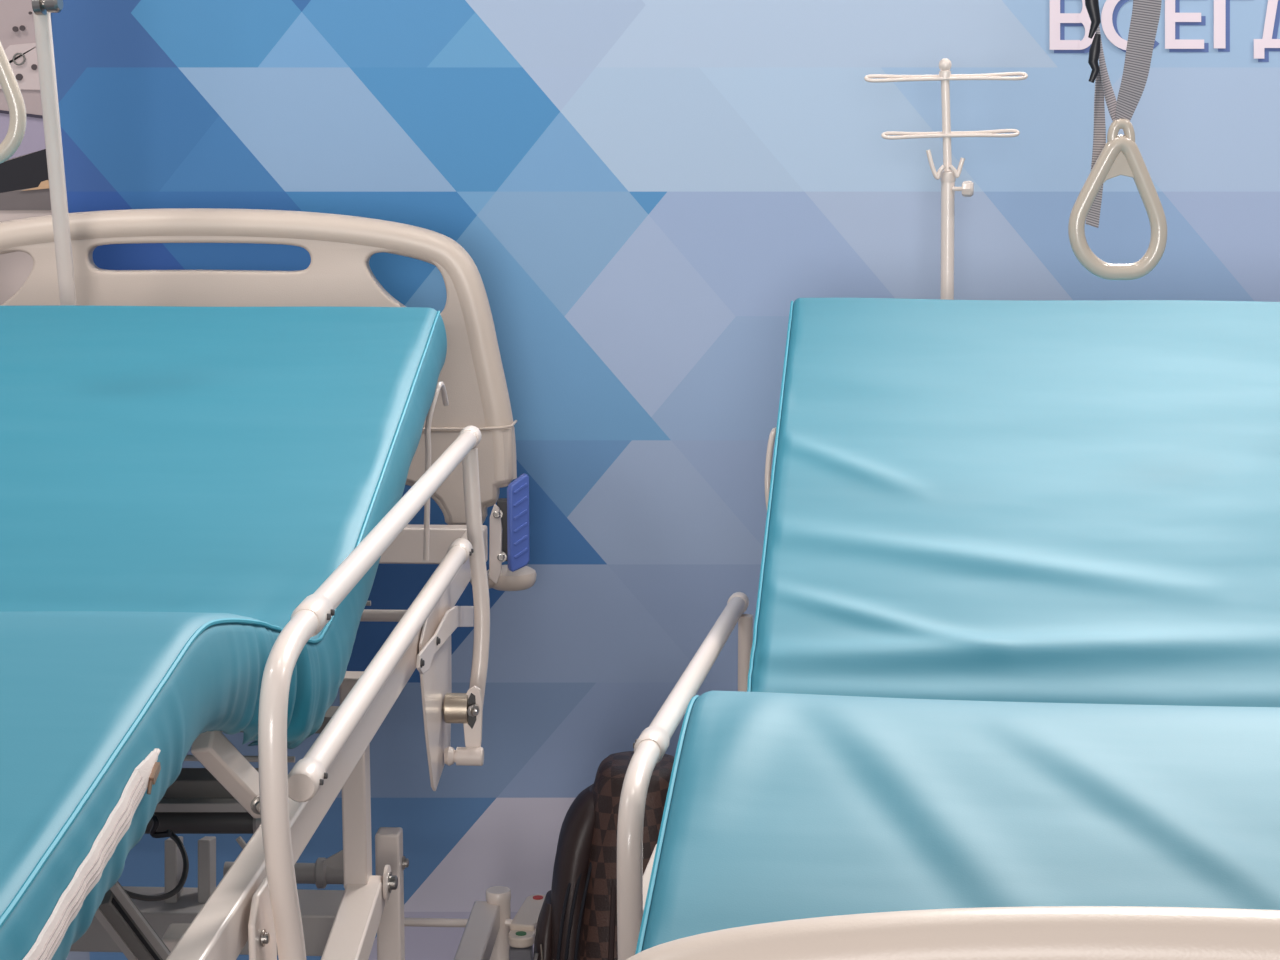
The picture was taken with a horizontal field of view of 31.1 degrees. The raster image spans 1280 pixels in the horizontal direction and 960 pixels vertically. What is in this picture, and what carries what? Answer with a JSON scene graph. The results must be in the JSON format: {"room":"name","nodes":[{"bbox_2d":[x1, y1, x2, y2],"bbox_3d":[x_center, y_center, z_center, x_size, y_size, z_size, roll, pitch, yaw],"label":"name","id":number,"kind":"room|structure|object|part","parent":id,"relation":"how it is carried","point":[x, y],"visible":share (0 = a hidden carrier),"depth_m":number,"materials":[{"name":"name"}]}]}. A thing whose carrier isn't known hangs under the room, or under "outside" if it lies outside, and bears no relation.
{"room":"hospital room","nodes":[
{"label":"hospital room","id":0,"kind":"room"},
{"bbox_2d":[66,951,89,959],"bbox_3d":[0.000,-0.131,4.092,8.400,2.150,0.100,0,9,0],"label":"wall","id":1,"kind":"structure","parent":0,"point":[73,955],"depth_m":4.20,"materials":[{"name":"blue"}]},
{"bbox_2d":[0,0,51,304],"bbox_3d":[-1.309,-0.157,4.017,0.610,1.864,0.017,0,9,0],"label":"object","id":2,"kind":"object","parent":1,"relation":"attached to","point":[24,181],"visible":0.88,"depth_m":3.95,"materials":[{"name":"white plastic"}]},
{"bbox_3d":[-1.060,-0.688,3.926,0.012,0.011,0.003,0,9,0],"label":"pictured knob","id":3,"kind":"part","parent":2,"relation":"part of","materials":[{"name":"grey metal"}]},
{"bbox_3d":[-1.089,-0.703,3.928,0.147,0.089,0.003,0,9,0],"label":"pictured panel","id":4,"kind":"part","parent":2,"relation":"part of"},
{"bbox_3d":[-1.033,-0.705,3.923,0.010,0.010,0.003,0,9,0],"label":"pictured knob","id":5,"kind":"part","parent":2,"relation":"part of","materials":[{"name":"grey metal"}]},
{"bbox_2d":[51,0,1279,959],"bbox_3d":[0.212,-0.046,4.041,2.432,2.059,0.014,0,9,0],"label":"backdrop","id":6,"kind":"structure","parent":1,"relation":"attached to","point":[641,195],"depth_m":3.97,"materials":[{"name":"blue"}]},
{"bbox_2d":[1054,0,1090,52],"bbox_3d":[0.745,-0.781,3.921,0.080,0.105,0.003,0,9,1],"label":"print","id":7,"kind":"object","parent":6,"relation":"attached to","point":[1072,22],"depth_m":3.92,"materials":[{"name":"white"}]},
{"bbox_2d":[1112,0,1158,51],"bbox_3d":[0.840,-0.781,3.921,0.094,0.109,0.003,0,9,0],"label":"print","id":8,"kind":"object","parent":6,"relation":"attached to","point":[1121,9],"depth_m":3.92,"materials":[{"name":"white"}]},
{"bbox_2d":[1169,0,1208,51],"bbox_3d":[0.936,-0.782,3.921,0.071,0.103,0.002,0,9,0],"label":"print","id":9,"kind":"object","parent":6,"relation":"attached to","point":[1188,19],"depth_m":3.92,"materials":[{"name":"white"}]},
{"bbox_2d":[1218,0,1229,51],"bbox_3d":[1.015,-0.782,3.921,0.063,0.103,0.002,0,9,0],"label":"print","id":10,"kind":"object","parent":6,"relation":"attached to","point":[1223,5],"depth_m":3.92,"materials":[{"name":"white"}]},
{"bbox_2d":[1258,0,1279,61],"bbox_3d":[1.116,-0.774,3.922,0.122,0.120,0.002,0,9,0],"label":"print","id":11,"kind":"object","parent":6,"relation":"attached to","point":[1268,10],"depth_m":3.92,"materials":[{"name":"white"}]},
{"bbox_3d":[0.000,1.389,1.745,8.400,0.100,5.800,0,9,0],"label":"floor","id":12,"kind":"structure","parent":0,"visible":0},
{"bbox_2d":[0,208,545,959],"bbox_3d":[-0.773,0.481,2.533,1.144,1.440,2.732,0,9,3],"label":"hospital bed","id":13,"kind":"object","parent":12,"relation":"on","point":[465,453],"visible":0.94,"depth_m":3.06,"materials":[{"name":"beige plastic"}]},
{"bbox_2d":[32,0,76,305],"bbox_3d":[-0.858,-0.505,3.176,0.054,1.352,0.977,-1,9,-5],"label":"pole","id":14,"kind":"object","parent":13,"relation":"attached to","point":[42,9],"visible":0.49,"depth_m":3.49,"materials":[{"name":"white metal"}]},
{"bbox_3d":[-0.875,-0.703,3.400,0.039,0.033,0.032,2,9,11],"label":"clamp knob","id":15,"kind":"part","parent":14,"relation":"part of","materials":[{"name":"silver metal"}]},
{"bbox_2d":[0,305,446,959],"bbox_3d":[-0.788,0.098,2.340,0.928,0.375,2.139,0,9,3],"label":"mattress","id":16,"kind":"object","parent":13,"relation":"on","point":[176,481],"visible":0.93,"depth_m":2.67,"materials":[{"name":"teal leather"}]},
{"bbox_3d":[-0.383,0.277,2.172,0.028,0.110,0.111,5,10,28],"label":"thigh support arm","id":17,"kind":"part","parent":13,"relation":"part of","materials":[{"name":"beige paint"}]},
{"bbox_3d":[-0.491,0.456,2.860,0.023,0.028,0.008,0,9,0],"label":"brace rod","id":18,"kind":"part","parent":13,"relation":"part of","materials":[{"name":"grey paint"}]},
{"bbox_3d":[-0.708,-0.175,3.740,0.996,0.502,0.036,0,9,3],"label":"headboard","id":19,"kind":"part","parent":13,"relation":"part of","materials":[{"name":"beige plastic"}]},
{"bbox_3d":[-0.298,0.303,2.005,0.023,0.364,0.211,0,9,3],"label":"rail post","id":20,"kind":"part","parent":13,"relation":"part of","materials":[{"name":"white metal"}]},
{"bbox_3d":[-0.730,0.195,3.375,0.900,0.018,0.018,0,9,3],"label":"frame tie rod","id":21,"kind":"part","parent":13,"relation":"part of","materials":[{"name":"beige paint"}]},
{"bbox_3d":[-0.265,0.032,2.610,0.025,0.025,1.153,0,9,3],"label":"rail","id":22,"kind":"part","parent":13,"relation":"part of","materials":[{"name":"white metal"}]},
{"bbox_3d":[-0.270,0.284,3.061,0.004,0.249,0.280,0,9,3],"label":"hinge plate","id":23,"kind":"part","parent":13,"relation":"part of","materials":[{"name":"beige paint"}]},
{"bbox_3d":[-0.719,0.701,3.680,0.960,0.014,0.014,0,9,3],"label":"tie rod","id":24,"kind":"part","parent":13,"relation":"part of","materials":[{"name":"beige paint"}]},
{"bbox_3d":[-0.331,-0.009,3.747,0.254,0.164,0.048,0,9,3],"label":"board leg","id":25,"kind":"part","parent":13,"relation":"part of","materials":[{"name":"beige plastic"}]},
{"bbox_3d":[-0.229,0.155,3.184,0.038,0.395,0.069,0,9,3],"label":"rail post","id":26,"kind":"part","parent":13,"relation":"part of","materials":[{"name":"white metal"}]},
{"bbox_3d":[-0.255,0.141,3.713,0.050,0.084,0.156,5,10,26],"label":"bumper arm","id":27,"kind":"part","parent":13,"relation":"part of","materials":[{"name":"metal"}]},
{"bbox_3d":[-0.223,0.751,3.641,0.048,0.213,0.048,0,9,3],"label":"caster post","id":28,"kind":"part","parent":13,"relation":"part of","materials":[{"name":"white metal"}]},
{"bbox_2d":[533,751,674,959],"bbox_3d":[-0.045,0.732,3.489,0.249,0.639,0.198,0,9,0],"label":"backpack","id":29,"kind":"object","parent":12,"relation":"on","point":[577,919],"visible":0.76,"depth_m":3.40,"materials":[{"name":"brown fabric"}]},
{"bbox_3d":[-0.160,0.730,3.418,0.020,0.057,0.010,-1,9,-8],"label":"zip pull","id":30,"kind":"part","parent":29,"relation":"part of","materials":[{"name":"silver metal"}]},
{"bbox_3d":[-0.148,0.726,3.414,0.008,0.075,0.005,-4,10,-23],"label":"zip pull","id":31,"kind":"part","parent":29,"relation":"part of","materials":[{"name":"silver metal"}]},
{"bbox_2d":[617,427,1279,959],"bbox_3d":[0.553,0.615,2.631,1.051,1.144,2.343,1,9,7],"label":"hospital bed","id":32,"kind":"object","parent":12,"relation":"on","point":[1032,932],"visible":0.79,"depth_m":1.44,"materials":[{"name":"beige paint"}]},
{"bbox_3d":[0.002,0.405,2.187,0.023,0.300,0.206,1,9,7],"label":"rail post","id":33,"kind":"part","parent":32,"relation":"part of","materials":[{"name":"white metal"}]},
{"bbox_3d":[0.075,0.218,2.765,0.025,0.114,1.087,1,9,7],"label":"rail","id":34,"kind":"part","parent":32,"relation":"part of","materials":[{"name":"white metal"}]},
{"bbox_3d":[0.150,0.304,3.298,0.021,0.225,0.021,1,9,7],"label":"rail post","id":35,"kind":"part","parent":32,"relation":"part of","materials":[{"name":"white metal"}]},
{"bbox_2d":[864,58,1027,299],"bbox_3d":[0.482,-0.200,3.687,0.258,0.936,0.042,0,9,0],"label":"stand","id":36,"kind":"object","parent":32,"relation":"on","point":[947,173],"visible":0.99,"depth_m":3.63,"materials":[{"name":"beige paint"}]},
{"bbox_3d":[0.511,-0.461,3.639,0.034,0.025,0.025,2,9,14],"label":"clamp knob","id":37,"kind":"part","parent":36,"relation":"part of","materials":[{"name":"beige paint"}]},
{"bbox_2d":[635,298,1279,954],"bbox_3d":[0.548,0.145,2.487,0.892,0.524,2.022,1,9,7],"label":"mattress","id":38,"kind":"object","parent":32,"relation":"on","point":[1016,643],"visible":0.98,"depth_m":2.75,"materials":[{"name":"teal leather"}]},
{"bbox_3d":[0.846,-0.374,3.175,0.612,1.324,0.775,0,9,0],"label":"pole","id":39,"kind":"object","parent":32,"relation":"attached to","visible":0},
{"bbox_2d":[1068,0,1166,279],"bbox_3d":[0.605,-0.571,2.885,0.127,0.638,0.052,-1,9,-6],"label":"strap","id":40,"kind":"object","parent":39,"relation":"hanging from","point":[1145,16],"depth_m":2.90,"materials":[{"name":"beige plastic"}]},
{"bbox_3d":[0.606,-0.355,2.911,0.126,0.204,0.021,0,9,0],"label":"grab handle","id":41,"kind":"part","parent":40,"relation":"part of","materials":[{"name":"white plastic"}]},
{"bbox_3d":[-0.816,-0.743,2.848,0.030,0.323,0.008,0,9,0],"label":"strap","id":42,"kind":"object","parent":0,"visible":0},
{"bbox_2d":[0,41,25,163],"bbox_3d":[-0.835,-0.495,2.888,0.125,0.201,0.021,0,9,0],"label":"handle","id":43,"kind":"object","parent":42,"relation":"hanging from","point":[14,136],"visible":1,"depth_m":2.88,"materials":[{"name":"beige plastic"}]}
]}

